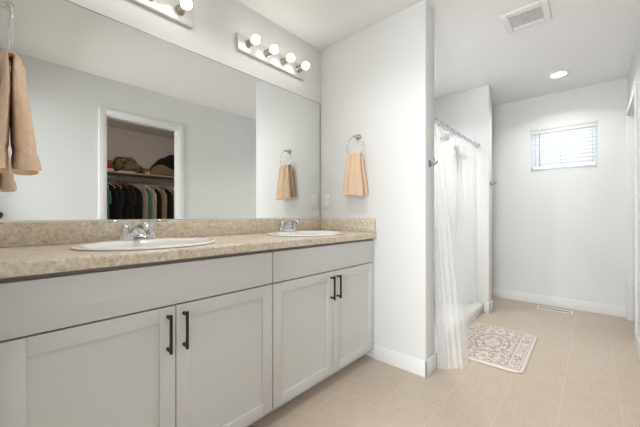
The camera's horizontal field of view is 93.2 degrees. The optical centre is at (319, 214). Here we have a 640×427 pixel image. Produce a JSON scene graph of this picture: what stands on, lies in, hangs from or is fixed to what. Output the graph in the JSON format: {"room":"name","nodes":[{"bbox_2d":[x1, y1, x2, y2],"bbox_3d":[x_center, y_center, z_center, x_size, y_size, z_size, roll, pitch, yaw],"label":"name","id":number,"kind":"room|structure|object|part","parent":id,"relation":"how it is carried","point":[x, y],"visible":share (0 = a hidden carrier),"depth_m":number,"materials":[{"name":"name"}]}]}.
{"room":"bathroom","nodes":[
{"label":"bathroom","id":0,"kind":"room"},
{"bbox_2d":[0,0,319,222],"bbox_3d":[0.152,-0.173,2.823,0.120,2.440,4.642,0,0,42],"label":"wall","id":1,"kind":"structure","parent":0,"point":[216,23],"depth_m":1.91,"materials":[{"name":"white paint"}]},
{"bbox_2d":[0,0,319,221],"bbox_3d":[-0.633,-0.455,1.853,0.008,0.968,1.896,0,0,42],"label":"wall mirror","id":2,"kind":"object","parent":1,"relation":"attached to","point":[130,123],"visible":0.9,"depth_m":1.55,"materials":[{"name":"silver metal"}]},
{"bbox_2d":[0,218,320,247],"bbox_3d":[-0.628,0.078,1.848,0.020,0.096,1.904,0,0,42],"label":"backsplash","id":3,"kind":"structure","parent":1,"relation":"attached to","point":[12,234],"depth_m":1.43,"materials":[{"name":"beige stone"}]},
{"bbox_2d":[130,0,192,28],"bbox_3d":[-0.893,-1.121,1.470,0.134,0.106,0.610,0,0,42],"label":"vanity light","id":4,"kind":"object","parent":1,"relation":"attached to","point":[182,13],"visible":1,"depth_m":1.63,"materials":[{"name":"silver metal"}]},
{"bbox_2d":[175,3,185,15],"bbox_3d":[-0.753,-1.126,1.651,0.053,0.052,0.052,0,0,42],"label":"socket","id":5,"kind":"object","parent":4,"relation":"attached to","point":[179,10],"depth_m":1.65,"materials":[{"name":"silver metal"}]},
{"bbox_3d":[-0.712,-1.126,1.614,0.057,0.056,0.056,0,0,42],"label":"bulb","id":6,"kind":"part","parent":4,"relation":"part of","materials":[{"name":"white glass"}]},
{"bbox_2d":[236,33,309,79],"bbox_3d":[-0.289,-1.121,2.142,0.134,0.106,0.610,0,0,42],"label":"vanity light","id":7,"kind":"object","parent":1,"relation":"attached to","point":[252,47],"visible":1,"depth_m":2.11,"materials":[{"name":"silver metal"}]},
{"bbox_2d":[245,39,254,48],"bbox_3d":[-0.455,-1.126,1.983,0.053,0.052,0.052,0,0,42],"label":"socket","id":8,"kind":"object","parent":7,"relation":"attached to","point":[249,44],"depth_m":1.98,"materials":[{"name":"silver metal"}]},
{"bbox_3d":[-0.413,-1.126,1.946,0.057,0.056,0.056,0,0,42],"label":"bulb","id":9,"kind":"part","parent":7,"relation":"part of","materials":[{"name":"white glass"}]},
{"bbox_2d":[264,48,272,57],"bbox_3d":[-0.352,-1.126,2.097,0.053,0.052,0.052,0,0,42],"label":"socket","id":10,"kind":"object","parent":7,"relation":"attached to","point":[267,51],"depth_m":2.09,"materials":[{"name":"silver metal"}]},
{"bbox_3d":[-0.311,-1.126,2.059,0.057,0.056,0.056,0,0,42],"label":"bulb","id":11,"kind":"part","parent":7,"relation":"part of","materials":[{"name":"white glass"}]},
{"bbox_2d":[281,57,288,65],"bbox_3d":[-0.251,-1.126,2.210,0.053,0.052,0.052,0,0,42],"label":"socket","id":12,"kind":"object","parent":7,"relation":"attached to","point":[284,60],"depth_m":2.21,"materials":[{"name":"silver metal"}]},
{"bbox_3d":[-0.209,-1.126,2.173,0.057,0.056,0.056,0,0,42],"label":"bulb","id":13,"kind":"part","parent":7,"relation":"part of","materials":[{"name":"white glass"}]},
{"bbox_2d":[296,65,303,72],"bbox_3d":[-0.148,-1.126,2.324,0.053,0.052,0.052,0,0,42],"label":"socket","id":14,"kind":"object","parent":7,"relation":"attached to","point":[299,68],"depth_m":2.32,"materials":[{"name":"silver metal"}]},
{"bbox_3d":[-0.107,-1.126,2.286,0.057,0.056,0.056,0,0,42],"label":"bulb","id":15,"kind":"part","parent":7,"relation":"part of","materials":[{"name":"white glass"}]},
{"bbox_2d":[320,0,433,359],"bbox_3d":[0.390,-0.173,2.314,0.915,2.440,0.147,0,0,42],"label":"wall","id":16,"kind":"structure","parent":0,"point":[377,82],"depth_m":2.11,"materials":[{"name":"white paint"}]},
{"bbox_2d":[323,194,329,208],"bbox_3d":[0.050,-0.111,2.515,0.072,0.116,0.008,0,0,42],"label":"wall outlet","id":17,"kind":"object","parent":16,"relation":"attached to","point":[326,198],"visible":1,"depth_m":2.51,"materials":[{"name":"white plastic"}]},
{"bbox_2d":[342,153,367,195],"bbox_3d":[0.258,-0.302,2.261,0.186,0.328,0.101,0,0,42],"label":"hand towel","id":18,"kind":"object","parent":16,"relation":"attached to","point":[355,180],"visible":1,"depth_m":2.23,"materials":[{"name":"beige fabric"}]},
{"bbox_2d":[346,134,363,153],"bbox_3d":[0.274,-0.524,2.280,0.156,0.180,0.058,0,0,42],"label":"towel ring","id":19,"kind":"object","parent":16,"relation":"attached to","point":[358,136],"visible":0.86,"depth_m":2.29,"materials":[{"name":"silver metal"}]},
{"bbox_2d":[374,344,436,377],"bbox_3d":[0.593,0.993,2.132,0.397,0.109,0.173,0,0,42],"label":"baseboard","id":20,"kind":"structure","parent":16,"relation":"attached to","point":[424,368],"depth_m":2.04,"materials":[{"name":"white paint"}]},
{"bbox_2d":[429,158,437,166],"bbox_3d":[0.743,-0.344,1.979,0.057,0.057,0.032,0,0,42],"label":"robe hook","id":21,"kind":"object","parent":16,"relation":"attached to","point":[434,163],"visible":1,"depth_m":1.98,"materials":[{"name":"silver metal"}]},
{"bbox_2d":[237,0,639,105],"bbox_3d":[1.695,-1.443,1.469,4.285,0.100,4.692,0,0,42],"label":"ceiling","id":22,"kind":"structure","parent":0,"point":[595,40],"depth_m":2.37,"materials":[{"name":"white paint"}]},
{"bbox_2d":[500,0,551,33],"bbox_3d":[1.447,-1.385,2.126,0.270,0.016,0.270,0,0,42],"label":"ceiling vent","id":23,"kind":"object","parent":22,"relation":"in","point":[538,12],"visible":1,"depth_m":2.11,"materials":[{"name":"white plastic"}]},
{"bbox_2d":[547,70,569,78],"bbox_3d":[2.359,-1.388,2.996,0.184,0.010,0.184,0,0,42],"label":"recessed light","id":24,"kind":"object","parent":22,"relation":"in","point":[557,74],"visible":1,"depth_m":2.99,"materials":[{"name":"white plastic"}]},
{"bbox_2d":[249,297,639,426],"bbox_3d":[0.799,1.087,0.473,4.285,0.080,7.372,0,0,42],"label":"floor","id":25,"kind":"structure","parent":0,"point":[582,369],"depth_m":1.84,"materials":[{"name":"beige tile"}]},
{"bbox_2d":[0,250,271,426],"bbox_3d":[-0.734,0.611,1.324,0.560,0.871,0.944,0,0,42],"label":"vanity cabinet","id":26,"kind":"object","parent":25,"relation":"on","point":[187,342],"visible":0.99,"depth_m":1.08,"materials":[{"name":"white paint"}]},
{"bbox_3d":[-0.716,0.661,0.991,0.018,0.628,0.467,0,0,42],"label":"door","id":27,"kind":"part","parent":26,"relation":"part of","materials":[{"name":"white paint"}]},
{"bbox_3d":[-0.573,0.578,1.179,0.019,0.806,0.944,0,0,42],"label":"frame","id":28,"kind":"part","parent":26,"relation":"part of","materials":[{"name":"grey wood"}]},
{"bbox_3d":[-0.558,0.264,1.166,0.018,0.155,0.938,0,0,42],"label":"drawer","id":29,"kind":"part","parent":26,"relation":"part of","materials":[{"name":"white paint"}]},
{"bbox_3d":[-0.559,0.443,1.126,0.035,0.145,0.014,0,0,42],"label":"handle","id":30,"kind":"part","parent":26,"relation":"part of","materials":[{"name":"black metal"}]},
{"bbox_3d":[-0.519,0.443,1.171,0.035,0.145,0.014,0,0,42],"label":"handle","id":31,"kind":"part","parent":26,"relation":"part of","materials":[{"name":"black metal"}]},
{"bbox_2d":[0,218,376,278],"bbox_3d":[-0.431,0.100,1.671,0.550,0.140,1.904,0,0,42],"label":"countertop","id":32,"kind":"structure","parent":26,"relation":"on","point":[26,248],"depth_m":1.31,"materials":[{"name":"beige stone"}]},
{"bbox_2d":[108,219,166,240],"bbox_3d":[-0.823,0.069,1.396,0.144,0.094,0.243,0,0,42],"label":"faucet","id":33,"kind":"object","parent":32,"relation":"on","point":[138,232],"visible":1,"depth_m":1.39,"materials":[{"name":"silver metal"}]},
{"bbox_3d":[-0.907,0.061,1.369,0.043,0.077,0.089,0,0,42],"label":"handle","id":34,"kind":"part","parent":33,"relation":"part of","materials":[{"name":"silver metal"}]},
{"bbox_3d":[-0.856,0.105,1.426,0.055,0.021,0.161,0,0,42],"label":"plate","id":35,"kind":"part","parent":33,"relation":"part of","materials":[{"name":"silver metal"}]},
{"bbox_3d":[-0.822,0.063,1.396,0.142,0.070,0.094,0,0,42],"label":"spout","id":36,"kind":"part","parent":33,"relation":"part of","materials":[{"name":"silver metal"}]},
{"bbox_3d":[-0.804,0.061,1.484,0.043,0.077,0.089,0,0,42],"label":"handle","id":37,"kind":"part","parent":33,"relation":"part of","materials":[{"name":"silver metal"}]},
{"bbox_2d":[70,238,215,250],"bbox_3d":[-0.725,0.201,1.303,0.450,0.168,0.544,0,0,42],"label":"sink","id":38,"kind":"object","parent":32,"relation":"in","point":[159,243],"visible":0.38,"depth_m":1.30,"materials":[{"name":"white ceramic"}]},
{"bbox_2d":[275,218,301,231],"bbox_3d":[-0.191,0.069,2.098,0.144,0.094,0.243,0,0,42],"label":"faucet","id":39,"kind":"object","parent":32,"relation":"on","point":[289,226],"visible":1,"depth_m":2.09,"materials":[{"name":"silver metal"}]},
{"bbox_3d":[-0.276,0.061,2.071,0.043,0.077,0.089,0,0,42],"label":"handle","id":40,"kind":"part","parent":39,"relation":"part of","materials":[{"name":"silver metal"}]},
{"bbox_3d":[-0.224,0.105,2.128,0.055,0.021,0.161,0,0,42],"label":"plate","id":41,"kind":"part","parent":39,"relation":"part of","materials":[{"name":"silver metal"}]},
{"bbox_3d":[-0.190,0.063,2.098,0.142,0.070,0.094,0,0,42],"label":"spout","id":42,"kind":"part","parent":39,"relation":"part of","materials":[{"name":"silver metal"}]},
{"bbox_3d":[-0.173,0.061,2.185,0.043,0.077,0.089,0,0,42],"label":"handle","id":43,"kind":"part","parent":39,"relation":"part of","materials":[{"name":"silver metal"}]},
{"bbox_2d":[267,231,342,236],"bbox_3d":[-0.093,0.201,2.005,0.450,0.168,0.544,0,0,42],"label":"sink","id":44,"kind":"object","parent":32,"relation":"in","point":[292,233],"visible":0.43,"depth_m":2.03,"materials":[{"name":"white ceramic"}]},
{"bbox_3d":[-0.401,0.661,1.341,0.018,0.628,0.468,0,0,42],"label":"door","id":45,"kind":"part","parent":26,"relation":"part of","materials":[{"name":"white paint"}]},
{"bbox_2d":[263,239,373,417],"bbox_3d":[-0.103,0.611,2.025,0.560,0.871,0.940,0,0,42],"label":"vanity cabinet","id":46,"kind":"object","parent":25,"relation":"on","point":[323,294],"visible":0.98,"depth_m":1.77,"materials":[{"name":"white paint"}]},
{"bbox_3d":[-0.081,0.661,1.697,0.018,0.628,0.477,0,0,42],"label":"door","id":47,"kind":"part","parent":46,"relation":"part of","materials":[{"name":"white paint"}]},
{"bbox_3d":[0.058,0.578,1.880,0.019,0.806,0.940,0,0,42],"label":"frame","id":48,"kind":"part","parent":46,"relation":"part of","materials":[{"name":"grey wood"}]},
{"bbox_3d":[0.072,0.264,1.867,0.018,0.155,0.934,0,0,42],"label":"drawer","id":49,"kind":"part","parent":46,"relation":"part of","materials":[{"name":"white paint"}]},
{"bbox_3d":[0.080,0.443,1.836,0.035,0.145,0.014,0,0,42],"label":"handle","id":50,"kind":"part","parent":46,"relation":"part of","materials":[{"name":"black metal"}]},
{"bbox_3d":[0.120,0.443,1.880,0.035,0.145,0.014,0,0,42],"label":"handle","id":51,"kind":"part","parent":46,"relation":"part of","materials":[{"name":"black metal"}]},
{"bbox_3d":[0.233,0.661,2.046,0.018,0.628,0.454,0,0,42],"label":"door","id":52,"kind":"part","parent":46,"relation":"part of","materials":[{"name":"white paint"}]},
{"bbox_2d":[434,299,482,352],"bbox_3d":[0.937,0.998,2.966,0.831,0.097,1.549,0,0,42],"label":"shower pan","id":53,"kind":"object","parent":25,"relation":"on","point":[450,318],"visible":0.38,"depth_m":2.88,"materials":[{"name":"white plastic"}]},
{"bbox_2d":[443,322,537,372],"bbox_3d":[1.398,1.039,2.455,0.526,0.014,0.832,0,0,42],"label":"bath rug","id":54,"kind":"object","parent":25,"relation":"on","point":[501,348],"visible":1,"depth_m":2.38,"materials":[{"name":"beige fabric"}]},
{"bbox_2d":[537,306,572,313],"bbox_3d":[2.582,1.044,3.333,0.310,0.005,0.110,0,0,42],"label":"floor vent","id":55,"kind":"object","parent":25,"relation":"in","point":[539,307],"visible":1,"depth_m":3.33,"materials":[{"name":"white plastic"}]},
{"bbox_2d":[434,85,491,311],"bbox_3d":[1.514,-0.173,3.579,0.893,2.440,0.130,0,0,42],"label":"wall","id":56,"kind":"structure","parent":0,"point":[467,111],"depth_m":3.30,"materials":[{"name":"white paint"}]},
{"bbox_2d":[434,133,473,300],"bbox_3d":[0.899,0.047,3.000,0.752,1.900,1.549,0,0,42],"label":"shower surround","id":57,"kind":"object","parent":56,"relation":"attached to","point":[453,250],"visible":0.17,"depth_m":3.46,"materials":[{"name":"white plastic"}]},
{"bbox_2d":[440,133,453,140],"bbox_3d":[1.424,-0.872,3.377,0.108,0.118,0.274,0,0,42],"label":"shower","id":58,"kind":"object","parent":57,"relation":"attached to","point":[445,137],"visible":0.99,"depth_m":3.32,"materials":[{"name":"silver metal"}]},
{"bbox_2d":[448,145,461,230],"bbox_3d":[1.498,-0.291,3.401,0.147,0.962,0.138,0,0,42],"label":"shower","id":59,"kind":"object","parent":57,"relation":"attached to","point":[455,147],"visible":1,"depth_m":3.38,"materials":[{"name":"silver metal"}]},
{"bbox_3d":[1.523,-0.606,3.367,0.032,0.267,0.070,0,0,42],"label":"handle","id":60,"kind":"part","parent":59,"relation":"part of","materials":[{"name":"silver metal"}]},
{"bbox_2d":[434,118,479,147],"bbox_3d":[1.203,-0.753,2.726,0.048,0.048,1.552,0,0,42],"label":"shower curtain rod","id":61,"kind":"object","parent":56,"relation":"attached to","point":[435,120],"visible":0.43,"depth_m":2.75,"materials":[{"name":"grey metal"}]},
{"bbox_2d":[435,118,475,147],"bbox_3d":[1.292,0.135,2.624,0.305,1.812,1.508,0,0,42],"label":"curtain rings","id":62,"kind":"object","parent":61,"relation":"hanging from","point":[436,118],"visible":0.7,"depth_m":2.68,"materials":[{"name":"silver metal"}]},
{"bbox_2d":[484,300,492,312],"bbox_3d":[1.518,0.993,3.575,0.906,0.109,0.156,0,0,42],"label":"baseboard","id":63,"kind":"structure","parent":56,"relation":"attached to","point":[488,307],"depth_m":3.23,"materials":[{"name":"white paint"}]},
{"bbox_2d":[492,78,627,306],"bbox_3d":[2.891,-0.173,3.374,3.215,2.440,0.140,0,0,42],"label":"wall","id":64,"kind":"structure","parent":0,"point":[558,233],"depth_m":3.42,"materials":[{"name":"white paint"}]},
{"bbox_2d":[492,288,625,317],"bbox_3d":[2.382,0.993,3.730,1.982,0.109,0.013,0,0,42],"label":"baseboard","id":65,"kind":"structure","parent":64,"relation":"attached to","point":[619,311],"depth_m":3.40,"materials":[{"name":"white paint"}]},
{"bbox_2d":[532,129,596,171],"bbox_3d":[2.802,-0.752,3.494,0.586,0.492,0.050,0,0,42],"label":"window","id":66,"kind":"structure","parent":64,"relation":"in","point":[585,129],"depth_m":3.47,"materials":[{"name":"white plastic"}]},
{"bbox_2d":[530,117,597,170],"bbox_3d":[2.744,-0.786,3.430,0.594,0.517,0.054,0,0,42],"label":"window blind","id":67,"kind":"object","parent":66,"relation":"attached to","point":[586,153],"visible":1,"depth_m":3.41,"materials":[{"name":"white plastic"}]},
{"bbox_3d":[2.548,-0.753,3.580,0.003,0.420,0.003,0,0,42],"label":"ladder cord","id":68,"kind":"part","parent":67,"relation":"part of","materials":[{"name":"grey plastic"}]},
{"bbox_3d":[2.719,-0.753,3.426,0.003,0.420,0.003,0,0,42],"label":"ladder cord","id":69,"kind":"part","parent":67,"relation":"part of","materials":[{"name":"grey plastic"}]},
{"bbox_3d":[2.749,-0.539,3.435,0.570,0.016,0.028,0,0,42],"label":"rail","id":70,"kind":"part","parent":67,"relation":"part of","materials":[{"name":"white plastic"}]},
{"bbox_3d":[2.920,-0.753,3.245,0.003,0.420,0.003,0,0,42],"label":"ladder cord","id":71,"kind":"part","parent":67,"relation":"part of","materials":[{"name":"white fabric"}]},
{"bbox_2d":[628,32,639,337],"bbox_3d":[1.654,-0.173,1.372,0.090,2.440,4.492,0,0,42],"label":"wall","id":72,"kind":"structure","parent":0,"point":[634,73],"depth_m":2.36,"materials":[{"name":"white paint"}]},
{"bbox_2d":[626,82,637,343],"bbox_3d":[2.845,-0.003,2.706,0.104,2.100,0.888,0,0,42],"label":"trim","id":73,"kind":"structure","parent":72,"relation":"attached to","point":[633,101],"depth_m":2.99,"materials":[{"name":"white paint"}]},
{"bbox_2d":[633,115,633,319],"bbox_3d":[3.354,0.027,2.716,0.760,2.008,0.036,0,0,42],"label":"door","id":74,"kind":"structure","parent":72,"relation":"in","point":[633,115],"depth_m":2.96,"materials":[{"name":"white paint"}]},
{"bbox_2d":[635,333,639,358],"bbox_3d":[1.353,0.993,1.115,0.013,0.109,3.468,0,0,42],"label":"baseboard","id":75,"kind":"structure","parent":72,"relation":"attached to","point":[637,339],"depth_m":2.29,"materials":[{"name":"white paint"}]},
{"bbox_3d":[-0.578,-0.173,0.440,1.982,2.440,0.120,0,0,42],"label":"wall","id":76,"kind":"structure","parent":0,"visible":0},
{"bbox_2d":[0,1,14,63],"bbox_3d":[-0.883,-0.517,0.835,0.156,0.180,0.058,0,0,42],"label":"towel ring","id":77,"kind":"object","parent":76,"relation":"attached to","point":[9,6],"visible":0.94,"depth_m":0.84,"materials":[{"name":"silver metal"}]},
{"bbox_3d":[-0.880,-0.583,0.838,0.028,0.020,0.050,0,0,42],"label":"post","id":78,"kind":"part","parent":77,"relation":"part of","materials":[{"name":"silver metal"}]},
{"bbox_2d":[0,50,41,175],"bbox_3d":[-0.864,-0.286,0.857,0.187,0.332,0.110,0,0,42],"label":"hand towel","id":79,"kind":"object","parent":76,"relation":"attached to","point":[15,113],"visible":1,"depth_m":0.81,"materials":[{"name":"beige fabric"}]}
]}

